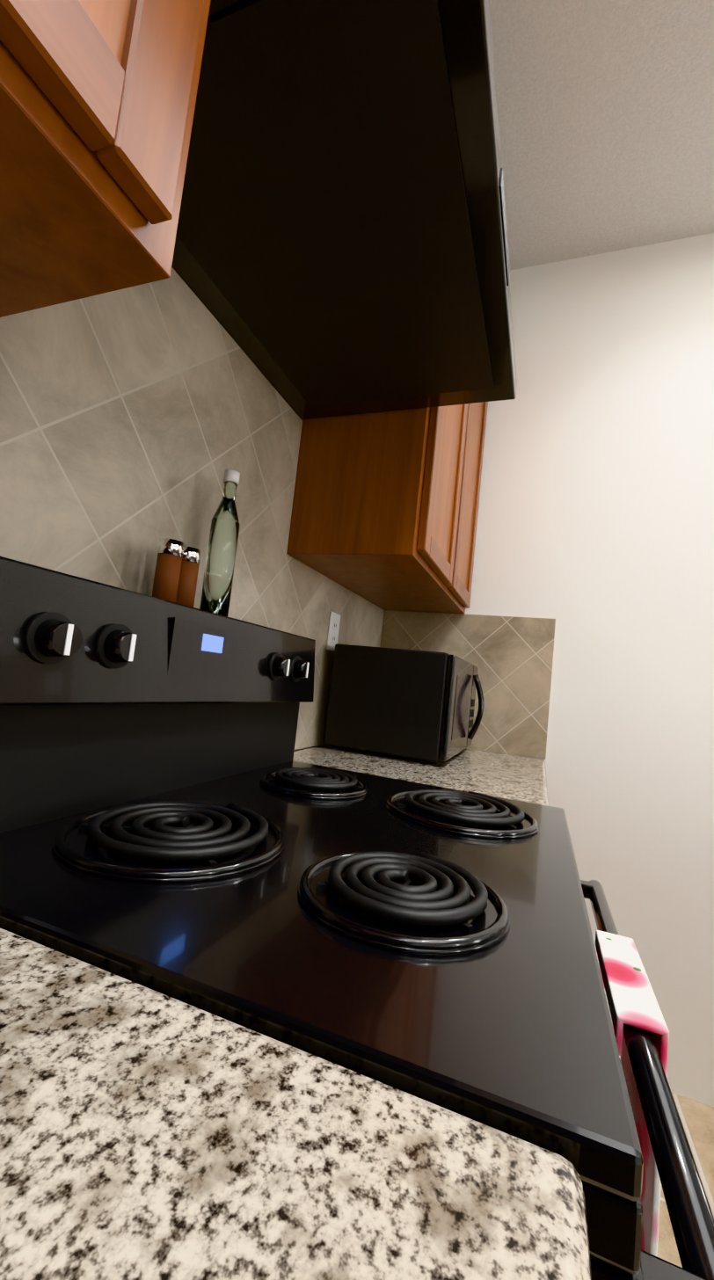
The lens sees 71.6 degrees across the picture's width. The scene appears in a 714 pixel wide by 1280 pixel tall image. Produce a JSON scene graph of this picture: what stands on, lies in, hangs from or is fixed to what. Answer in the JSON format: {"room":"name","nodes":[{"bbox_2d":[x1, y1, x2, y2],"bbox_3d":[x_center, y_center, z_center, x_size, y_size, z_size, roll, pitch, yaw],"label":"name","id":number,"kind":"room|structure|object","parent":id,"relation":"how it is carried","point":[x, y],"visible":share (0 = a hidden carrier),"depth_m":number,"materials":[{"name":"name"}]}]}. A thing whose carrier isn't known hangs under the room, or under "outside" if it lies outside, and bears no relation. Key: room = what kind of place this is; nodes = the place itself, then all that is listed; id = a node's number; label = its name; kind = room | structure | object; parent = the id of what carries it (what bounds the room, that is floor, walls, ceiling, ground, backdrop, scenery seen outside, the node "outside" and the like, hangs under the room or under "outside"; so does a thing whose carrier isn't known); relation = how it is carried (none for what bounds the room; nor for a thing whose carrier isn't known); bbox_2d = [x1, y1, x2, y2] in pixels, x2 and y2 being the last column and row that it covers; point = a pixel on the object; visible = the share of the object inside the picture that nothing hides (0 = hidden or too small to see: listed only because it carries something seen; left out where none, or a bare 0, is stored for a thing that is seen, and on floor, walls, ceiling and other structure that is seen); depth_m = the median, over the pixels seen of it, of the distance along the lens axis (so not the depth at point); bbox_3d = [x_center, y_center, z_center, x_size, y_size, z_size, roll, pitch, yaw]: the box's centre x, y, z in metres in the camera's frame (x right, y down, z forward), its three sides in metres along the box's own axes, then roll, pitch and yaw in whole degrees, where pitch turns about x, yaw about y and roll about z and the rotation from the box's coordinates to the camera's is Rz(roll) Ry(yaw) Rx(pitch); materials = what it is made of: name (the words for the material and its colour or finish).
{"room":"kitchen","nodes":[
{"label":"kitchen","id":0,"kind":"room"},
{"bbox_2d":[294,611,384,751],"bbox_3d":[-0.165,-0.171,1.407,0.120,2.760,5.490,4,-5,21],"label":"wall","id":1,"kind":"structure","parent":0,"point":[383,612],"depth_m":1.43,"materials":[{"name":"beige tile"}]},
{"bbox_2d":[0,0,210,317],"bbox_3d":[-0.347,-0.838,0.133,0.338,1.040,0.718,4,-5,21],"label":"upper cabinet","id":2,"kind":"object","parent":1,"relation":"attached to","point":[98,99],"visible":1,"depth_m":0.32,"materials":[{"name":"brown wood"}]},
{"bbox_2d":[0,266,555,759],"bbox_3d":[-0.027,0.004,0.734,0.634,1.134,2.328,4,-5,21],"label":"tile backsplash","id":3,"kind":"structure","parent":1,"relation":"attached to","point":[135,421],"depth_m":0.82,"materials":[{"name":"beige tile"}]},
{"bbox_2d":[326,610,340,652],"bbox_3d":[-0.070,-0.023,1.483,0.006,0.116,0.072,4,-5,21],"label":"electrical outlet","id":4,"kind":"object","parent":3,"relation":"attached to","point":[333,629],"visible":1,"depth_m":1.47,"materials":[{"name":"white plastic"}]},
{"bbox_2d":[286,401,487,613],"bbox_3d":[0.177,-0.667,1.556,0.338,1.040,0.806,4,-5,21],"label":"upper cabinet","id":5,"kind":"object","parent":1,"relation":"attached to","point":[384,511],"visible":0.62,"depth_m":1.18,"materials":[{"name":"brown wood"}]},
{"bbox_2d":[446,232,713,1106],"bbox_3d":[1.317,-0.001,1.554,2.566,2.760,0.120,4,-5,21],"label":"wall","id":6,"kind":"structure","parent":0,"point":[595,528],"depth_m":1.67,"materials":[{"name":"white paint"}]},
{"bbox_2d":[489,0,713,269],"bbox_3d":[2.825,-1.391,-0.030,6.540,0.060,6.690,4,-5,21],"label":"ceiling","id":7,"kind":"structure","parent":0,"point":[606,117],"depth_m":1.41,"materials":[{"name":"paint"}]},
{"bbox_2d":[656,1092,713,1267],"bbox_3d":[2.527,1.404,-0.256,6.540,0.060,6.690,4,-5,21],"label":"floor","id":8,"kind":"structure","parent":0,"point":[696,1119],"depth_m":1.27,"materials":[{"name":"tile"}]},
{"bbox_2d":[0,928,591,1279],"bbox_3d":[-0.368,0.620,-0.046,0.633,0.914,0.738,4,-5,21],"label":"countertop","id":9,"kind":"structure","parent":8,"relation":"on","point":[148,1132],"depth_m":0.20,"materials":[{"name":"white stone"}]},
{"bbox_2d":[0,555,713,1279],"bbox_3d":[-0.034,0.555,0.644,0.704,1.167,0.756,4,-5,21],"label":"range","id":10,"kind":"object","parent":8,"relation":"on","point":[178,823],"visible":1,"depth_m":0.45,"materials":[{"name":"black enamelled metal"},{"name":"metal"},{"name":"plastic"}]},
{"bbox_2d":[199,469,239,616],"bbox_3d":[-0.230,-0.166,0.851,0.048,0.252,0.048,4,-5,21],"label":"oil bottle","id":11,"kind":"object","parent":10,"relation":"on","point":[220,563],"visible":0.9,"depth_m":0.83,"materials":[{"name":"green glass"}]},
{"bbox_2d":[293,744,548,806],"bbox_3d":[0.159,0.793,1.386,0.633,0.914,0.806,4,-5,21],"label":"countertop","id":12,"kind":"structure","parent":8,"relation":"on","point":[513,777],"depth_m":1.23,"materials":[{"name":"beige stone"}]},
{"bbox_2d":[324,643,484,763],"bbox_3d":[0.191,0.199,1.569,0.392,0.296,0.511,4,-5,21],"label":"microwave","id":13,"kind":"object","parent":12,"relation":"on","point":[413,703],"visible":1,"depth_m":1.34,"materials":[{"name":"black metal"},{"name":"black plastic"},{"name":"glass"}]},
{"bbox_3d":[-0.050,-1.131,0.853,0.344,0.892,0.758,4,-5,21],"label":"upper cabinet","id":14,"kind":"object","parent":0,"visible":0},
{"bbox_2d":[171,0,516,419],"bbox_3d":[-0.027,-0.621,0.783,0.510,0.121,0.756,4,-5,21],"label":"range hood","id":15,"kind":"object","parent":14,"relation":"attached to","point":[341,246],"visible":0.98,"depth_m":0.65,"materials":[{"name":"black metal"}]}
]}

